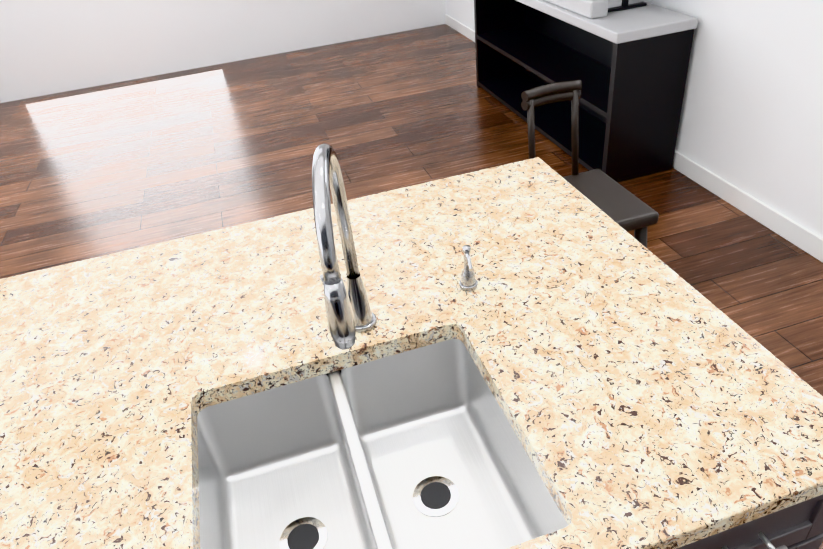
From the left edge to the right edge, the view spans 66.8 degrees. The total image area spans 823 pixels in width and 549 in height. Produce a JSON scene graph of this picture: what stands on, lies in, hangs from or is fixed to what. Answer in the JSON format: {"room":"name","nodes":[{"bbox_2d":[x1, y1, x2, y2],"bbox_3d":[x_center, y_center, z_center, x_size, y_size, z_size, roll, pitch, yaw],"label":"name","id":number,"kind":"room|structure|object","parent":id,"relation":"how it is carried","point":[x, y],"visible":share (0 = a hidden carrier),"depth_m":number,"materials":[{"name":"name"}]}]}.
{"room":"kitchen","nodes":[
{"label":"kitchen","id":0,"kind":"room"},
{"bbox_2d":[0,0,445,102],"bbox_3d":[-2.863,-3.045,5.346,6.500,2.740,0.100,-14,36,-11],"label":"wall","id":1,"kind":"structure","parent":0,"point":[47,47],"depth_m":5.98,"materials":[{"name":"white paint"}]},
{"bbox_2d":[0,24,822,548],"bbox_3d":[0.000,-0.076,3.159,9.700,0.100,8.400,-14,36,-11],"label":"floor","id":2,"kind":"structure","parent":0,"point":[110,168],"depth_m":4.20,"materials":[{"name":"brown wood"}]},
{"bbox_2d":[197,339,822,548],"bbox_3d":[-1.228,0.948,1.072,3.890,0.874,0.697,-14,36,-11],"label":"kitchen island","id":3,"kind":"object","parent":2,"relation":"on","point":[420,448],"visible":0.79,"depth_m":1.22,"materials":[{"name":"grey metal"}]},
{"bbox_2d":[0,157,822,548],"bbox_3d":[-1.339,0.453,0.994,3.930,0.040,1.130,-14,36,-11],"label":"island countertop","id":4,"kind":"structure","parent":3,"relation":"on","point":[644,395],"depth_m":1.17,"materials":[{"name":"stone"}]},
{"bbox_2d":[312,143,376,349],"bbox_3d":[-0.110,-0.009,1.034,0.110,0.429,0.290,-14,36,-11],"label":"faucet","id":5,"kind":"object","parent":4,"relation":"on","point":[349,313],"visible":1,"depth_m":0.92,"materials":[{"name":"silver metal"}]},
{"bbox_2d":[459,245,477,290],"bbox_3d":[0.123,-0.004,1.275,0.040,0.100,0.086,-14,36,-11],"label":"soap dispenser","id":6,"kind":"object","parent":4,"relation":"on","point":[468,281],"visible":1,"depth_m":1.29,"materials":[{"name":"silver metal"}]},
{"bbox_2d":[474,0,697,181],"bbox_3d":[0.954,-1.424,4.020,0.450,0.915,1.950,-14,36,-11],"label":"cabinet","id":7,"kind":"object","parent":2,"relation":"on","point":[628,68],"visible":0.94,"depth_m":3.50,"materials":[{"name":"black wood"}]},
{"bbox_2d":[607,0,646,12],"bbox_3d":[0.957,-2.049,3.485,0.240,0.884,1.500,-14,36,-11],"label":"screen","id":8,"kind":"object","parent":7,"relation":"on","point":[624,5],"visible":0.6,"depth_m":3.32,"materials":[{"name":"black plastic"}]},
{"bbox_2d":[521,80,658,247],"bbox_3d":[0.558,-0.102,2.149,0.412,1.004,0.447,-14,36,-11],"label":"bar stool","id":9,"kind":"object","parent":2,"relation":"on","point":[620,205],"visible":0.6,"depth_m":2.03,"materials":[{"name":"grey wood"}]},
{"bbox_2d":[445,0,700,150],"bbox_3d":[0.847,-2.807,4.403,0.100,2.740,4.010,-14,36,-11],"label":"wall","id":10,"kind":"structure","parent":0,"point":[461,11],"depth_m":3.42,"materials":[{"name":"white paint"}]},
{"bbox_2d":[677,0,822,237],"bbox_3d":[1.638,-1.169,2.486,0.100,2.140,1.240,-14,36,-11],"label":"wall","id":11,"kind":"structure","parent":0,"point":[752,121],"depth_m":2.86,"materials":[{"name":"white paint"}]},
{"bbox_2d":[445,14,822,261],"bbox_3d":[1.112,-1.366,4.620,0.014,0.100,5.150,-14,36,-11],"label":"baseboard","id":12,"kind":"structure","parent":11,"relation":"attached to","point":[795,233],"depth_m":3.08,"materials":[{"name":"white"}]}
]}

